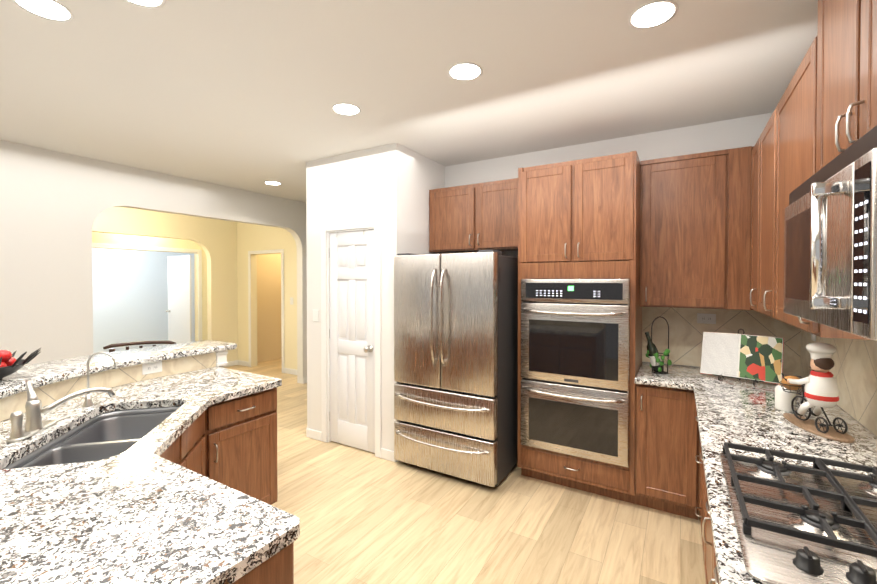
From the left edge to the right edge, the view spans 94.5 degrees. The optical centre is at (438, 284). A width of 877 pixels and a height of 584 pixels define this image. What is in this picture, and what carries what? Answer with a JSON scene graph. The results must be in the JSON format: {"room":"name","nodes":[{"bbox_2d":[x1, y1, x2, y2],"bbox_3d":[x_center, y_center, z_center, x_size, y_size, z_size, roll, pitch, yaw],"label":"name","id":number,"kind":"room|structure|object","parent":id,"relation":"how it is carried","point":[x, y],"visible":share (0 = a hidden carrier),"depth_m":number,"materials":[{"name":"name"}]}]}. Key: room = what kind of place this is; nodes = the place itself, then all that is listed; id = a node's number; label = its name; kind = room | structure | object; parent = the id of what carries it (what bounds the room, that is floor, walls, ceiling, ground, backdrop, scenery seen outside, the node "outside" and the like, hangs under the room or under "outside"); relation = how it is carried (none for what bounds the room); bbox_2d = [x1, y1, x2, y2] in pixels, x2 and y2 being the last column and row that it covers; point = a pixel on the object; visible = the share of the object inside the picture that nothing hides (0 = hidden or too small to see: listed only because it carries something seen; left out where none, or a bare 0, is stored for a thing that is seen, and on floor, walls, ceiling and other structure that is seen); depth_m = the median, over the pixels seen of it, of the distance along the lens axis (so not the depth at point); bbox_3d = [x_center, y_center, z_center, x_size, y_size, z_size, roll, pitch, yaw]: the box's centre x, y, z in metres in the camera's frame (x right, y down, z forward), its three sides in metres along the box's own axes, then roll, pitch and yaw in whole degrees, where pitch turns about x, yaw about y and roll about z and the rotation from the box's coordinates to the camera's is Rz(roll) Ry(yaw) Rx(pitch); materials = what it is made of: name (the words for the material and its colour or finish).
{"room":"kitchen","nodes":[
{"label":"kitchen","id":0,"kind":"room"},
{"bbox_2d":[0,112,795,461],"bbox_3d":[-3.173,0.147,4.192,11.430,2.740,9.200,0,1,31],"label":"wall","id":1,"kind":"structure","parent":0,"point":[66,290],"depth_m":3.94,"materials":[{"name":"white paint"}]},
{"bbox_2d":[166,255,191,344],"bbox_3d":[-5.101,0.447,7.920,0.810,2.030,0.107,0,1,31],"label":"door","id":2,"kind":"structure","parent":1,"relation":"attached to","point":[179,310],"depth_m":7.91,"materials":[{"name":"white wood"}]},
{"bbox_2d":[92,219,398,461],"bbox_3d":[-3.572,0.447,3.734,5.813,2.149,8.000,0,1,31],"label":"door frame","id":3,"kind":"structure","parent":1,"relation":"attached to","point":[324,435],"depth_m":3.90,"materials":[{"name":"white wood"}]},
{"bbox_2d":[313,309,317,321],"bbox_3d":[-1.206,0.300,3.971,0.075,0.118,0.007,0,1,31],"label":"switch plate","id":4,"kind":"object","parent":1,"relation":"attached to","point":[315,315],"depth_m":3.97,"materials":[{"name":"white plastic"}]},
{"bbox_2d":[329,230,374,452],"bbox_3d":[-0.821,0.505,3.751,0.580,2.011,0.111,0,1,31],"label":"door","id":5,"kind":"structure","parent":1,"relation":"attached to","point":[352,348],"depth_m":3.76,"materials":[{"name":"white wood"}]},
{"bbox_2d":[429,178,517,253],"bbox_3d":[0.412,-0.618,3.788,0.997,0.600,0.326,0,1,31],"label":"upper cabinet","id":6,"kind":"object","parent":1,"relation":"attached to","point":[469,218],"depth_m":3.66,"materials":[{"name":"brown wood"}]},
{"bbox_2d":[640,151,712,308],"bbox_3d":[1.784,-0.374,2.976,0.523,1.068,0.326,0,1,31],"label":"upper cabinet","id":7,"kind":"object","parent":1,"relation":"attached to","point":[711,229],"depth_m":2.85,"materials":[{"name":"brown wood"}]},
{"bbox_2d":[642,307,797,375],"bbox_3d":[2.050,0.388,3.011,0.960,0.456,0.011,0,1,31],"label":"tile backsplash","id":8,"kind":"structure","parent":1,"relation":"attached to","point":[685,334],"depth_m":3.06,"materials":[{"name":"beige tile"}]},
{"bbox_2d":[697,313,715,323],"bbox_3d":[2.001,0.251,3.025,0.118,0.075,0.008,0,1,31],"label":"electrical outlet plate","id":9,"kind":"object","parent":8,"relation":"attached to","point":[703,318],"depth_m":3.02,"materials":[{"name":"white plastic"}]},
{"bbox_2d":[713,146,748,309],"bbox_3d":[2.024,-0.372,2.792,0.210,1.068,0.397,0,1,31],"label":"upper cabinet","id":10,"kind":"object","parent":1,"relation":"attached to","point":[730,166],"depth_m":2.69,"materials":[{"name":"brown wood"}]},
{"bbox_2d":[749,146,752,309],"bbox_3d":[2.072,-0.367,2.394,0.318,1.068,0.381,0,1,31],"label":"upper cabinet","id":11,"kind":"object","parent":1,"relation":"attached to","point":[750,147],"depth_m":2.62,"materials":[{"name":"brown wood"}]},
{"bbox_2d":[753,121,768,314],"bbox_3d":[1.892,-0.364,2.092,0.318,1.068,0.600,0,1,31],"label":"upper cabinet","id":12,"kind":"object","parent":1,"relation":"attached to","point":[761,148],"depth_m":2.32,"materials":[{"name":"brown wood"}]},
{"bbox_2d":[765,42,870,339],"bbox_3d":[1.618,-0.358,1.631,0.318,1.068,0.753,0,1,31],"label":"upper cabinet","id":13,"kind":"object","parent":1,"relation":"attached to","point":[789,122],"depth_m":1.79,"materials":[{"name":"brown wood"}]},
{"bbox_2d":[798,328,876,435],"bbox_3d":[1.160,0.353,0.551,0.011,0.585,5.147,0,1,31],"label":"tile backsplash","id":14,"kind":"structure","parent":1,"relation":"attached to","point":[853,370],"depth_m":1.92,"materials":[{"name":"beige tile"}]},
{"bbox_2d":[811,334,815,341],"bbox_3d":[2.294,0.283,2.479,0.009,0.118,0.075,0,1,31],"label":"electrical outlet plate","id":15,"kind":"object","parent":14,"relation":"attached to","point":[813,337],"depth_m":2.47,"materials":[{"name":"white plastic"}]},
{"bbox_2d":[809,0,876,177],"bbox_3d":[1.228,-0.732,0.970,0.318,0.825,0.770,0,1,31],"label":"upper cabinet","id":16,"kind":"object","parent":1,"relation":"attached to","point":[843,86],"depth_m":1.16,"materials":[{"name":"brown wood"}]},
{"bbox_2d":[784,125,876,340],"bbox_3d":[1.168,-0.104,1.014,0.455,0.426,0.764,0,1,31],"label":"microwave","id":17,"kind":"object","parent":16,"relation":"attached to","point":[830,248],"visible":1,"depth_m":0.91,"materials":[{"name":"grey metal"}]},
{"bbox_2d":[0,0,817,202],"bbox_3d":[-3.354,-1.275,4.340,12.150,0.100,9.500,0,1,31],"label":"ceiling","id":18,"kind":"structure","parent":0,"point":[246,95],"depth_m":2.34,"materials":[{"name":"white paint"}]},
{"bbox_2d":[12,0,73,21],"bbox_3d":[-1.696,-1.191,1.738,0.195,0.003,0.195,0,1,-14],"label":"recessed light","id":19,"kind":"object","parent":18,"relation":"in","point":[51,10],"depth_m":1.75,"materials":[{"name":"white"}]},
{"bbox_2d":[124,0,164,8],"bbox_3d":[-1.227,-1.190,1.646,0.195,0.003,0.195,0,1,-14],"label":"recessed light","id":20,"kind":"object","parent":18,"relation":"in","point":[151,4],"depth_m":1.71,"materials":[{"name":"white"}]},
{"bbox_2d":[264,181,280,184],"bbox_3d":[-2.005,-1.229,4.900,0.195,0.003,0.195,0,1,-14],"label":"recessed light","id":21,"kind":"object","parent":18,"relation":"in","point":[267,182],"depth_m":4.91,"materials":[{"name":"white"}]},
{"bbox_2d":[332,103,360,115],"bbox_3d":[-0.633,-1.203,2.782,0.195,0.003,0.195,0,1,-14],"label":"recessed light","id":22,"kind":"object","parent":18,"relation":"in","point":[342,109],"depth_m":2.78,"materials":[{"name":"white"}]},
{"bbox_2d":[448,63,482,80],"bbox_3d":[0.151,-1.197,2.281,0.195,0.003,0.195,0,1,-14],"label":"recessed light","id":23,"kind":"object","parent":18,"relation":"in","point":[464,72],"depth_m":2.28,"materials":[{"name":"white"}]},
{"bbox_2d":[628,0,677,29],"bbox_3d":[0.948,-1.192,1.792,0.195,0.003,0.195,0,1,-14],"label":"recessed light","id":24,"kind":"object","parent":18,"relation":"in","point":[654,14],"depth_m":1.79,"materials":[{"name":"white"}]},
{"bbox_2d":[224,358,705,583],"bbox_3d":[-3.354,1.545,4.374,12.150,0.060,9.500,0,1,31],"label":"floor","id":25,"kind":"structure","parent":0,"point":[365,517],"depth_m":2.58,"materials":[{"name":"brown wood"}]},
{"bbox_2d":[103,341,175,351],"bbox_3d":[-2.629,1.023,3.565,0.631,1.003,0.653,0,1,31],"label":"dining chair","id":26,"kind":"object","parent":25,"relation":"on","point":[128,344],"visible":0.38,"depth_m":3.71,"materials":[{"name":"brown wood"}]},
{"bbox_2d":[0,340,299,583],"bbox_3d":[-1.411,0.949,1.818,2.526,1.194,2.195,0,1,31],"label":"kitchen island","id":27,"kind":"object","parent":25,"relation":"on","point":[153,465],"visible":1,"depth_m":1.44,"materials":[{"name":"white stone"}]},
{"bbox_2d":[0,348,40,379],"bbox_3d":[-2.232,0.398,2.006,0.405,0.151,0.403,0,1,31],"label":"fruit bowl","id":28,"kind":"object","parent":27,"relation":"on","point":[9,364],"visible":1,"depth_m":2.01,"materials":[{"name":"black metal"}]},
{"bbox_2d":[6,352,116,442],"bbox_3d":[-1.751,0.491,1.903,0.374,0.279,0.462,0,1,31],"label":"faucet","id":29,"kind":"object","parent":27,"relation":"on","point":[40,423],"depth_m":1.80,"materials":[{"name":"silver metal"}]},
{"bbox_2d":[1,406,180,469],"bbox_3d":[-1.472,0.783,1.813,0.839,0.220,0.839,0,1,31],"label":"sink","id":30,"kind":"object","parent":27,"relation":"in","point":[106,433],"depth_m":1.86,"materials":[{"name":"silver metal"}]},
{"bbox_2d":[142,361,161,374],"bbox_3d":[-1.893,0.547,2.679,0.008,0.075,0.118,0,1,31],"label":"outlet plate","id":31,"kind":"object","parent":27,"relation":"attached to","point":[152,368],"depth_m":2.68,"materials":[{"name":"white plastic"}]},
{"bbox_2d":[394,250,517,486],"bbox_3d":[0.210,0.630,3.510,0.910,1.790,0.924,0,1,31],"label":"fridge","id":32,"kind":"object","parent":25,"relation":"on","point":[456,363],"visible":0.98,"depth_m":3.14,"materials":[{"name":"grey metal"}]},
{"bbox_2d":[518,151,641,503],"bbox_3d":[1.103,0.309,3.168,0.830,2.440,0.704,0,1,31],"label":"tall cabinet","id":33,"kind":"object","parent":25,"relation":"on","point":[579,336],"visible":1,"depth_m":2.91,"materials":[{"name":"brown wood"}]},
{"bbox_2d":[521,279,629,467],"bbox_3d":[0.953,0.601,2.920,0.758,1.287,0.118,0,1,31],"label":"wall oven","id":34,"kind":"object","parent":33,"relation":"in","point":[575,333],"depth_m":2.91,"materials":[{"name":"silver metal"}]},
{"bbox_2d":[635,384,698,518],"bbox_3d":[1.640,1.097,2.887,0.390,0.872,0.656,0,1,31],"label":"base cabinet","id":35,"kind":"object","parent":25,"relation":"on","point":[669,473],"depth_m":2.66,"materials":[{"name":"brown wood"}]},
{"bbox_2d":[695,434,702,519],"bbox_3d":[1.734,1.106,2.109,0.606,0.872,0.685,0,1,31],"label":"base cabinet","id":36,"kind":"object","parent":25,"relation":"on","point":[698,467],"depth_m":2.55,"materials":[{"name":"brown wood"}]},
{"bbox_2d":[699,465,706,583],"bbox_3d":[1.432,1.112,1.602,0.606,0.872,0.635,0,1,31],"label":"base cabinet","id":37,"kind":"object","parent":25,"relation":"on","point":[702,503],"depth_m":1.98,"materials":[{"name":"brown wood"}]},
{"bbox_2d":[707,495,718,583],"bbox_3d":[1.129,1.118,1.093,0.606,0.872,0.830,0,1,31],"label":"base cabinet","id":38,"kind":"object","parent":25,"relation":"on","point":[712,573],"depth_m":1.66,"materials":[{"name":"brown wood"}]},
{"bbox_2d":[635,362,876,583],"bbox_3d":[0.744,0.664,0.802,0.976,0.040,5.146,0,1,31],"label":"countertop","id":39,"kind":"structure","parent":38,"relation":"on","point":[738,411],"depth_m":1.72,"materials":[{"name":"stone"}]},
{"bbox_2d":[645,316,671,373],"bbox_3d":[1.542,0.419,2.844,0.170,0.398,0.138,0,1,31],"label":"holder","id":40,"kind":"object","parent":39,"relation":"on","point":[657,363],"visible":1,"depth_m":2.83,"materials":[{"name":"black metal"}]},
{"bbox_2d":[700,329,783,385],"bbox_3d":[1.940,0.455,2.618,0.430,0.332,0.201,1,1,45],"label":"cookbook stand","id":41,"kind":"object","parent":39,"relation":"on","point":[755,358],"visible":0.98,"depth_m":2.61,"materials":[{"name":"white paper"}]},
{"bbox_2d":[775,383,795,411],"bbox_3d":[1.745,0.562,2.040,0.080,0.133,0.079,0,1,31],"label":"ceramic jar","id":42,"kind":"object","parent":39,"relation":"on","point":[783,400],"visible":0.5,"depth_m":2.01,"materials":[{"name":"white ceramic"}]},
{"bbox_2d":[719,442,876,583],"bbox_3d":[1.092,0.611,1.068,0.530,0.058,0.750,0,1,31],"label":"cooktop","id":43,"kind":"object","parent":39,"relation":"in","point":[800,524],"visible":1,"depth_m":1.07,"materials":[{"name":"silver metal"}]},
{"bbox_2d":[779,342,854,442],"bbox_3d":[1.659,0.441,1.792,0.207,0.382,0.322,0,1,31],"label":"chef figurine","id":44,"kind":"object","parent":39,"relation":"on","point":[821,391],"visible":1,"depth_m":1.73,"materials":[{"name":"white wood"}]}
]}

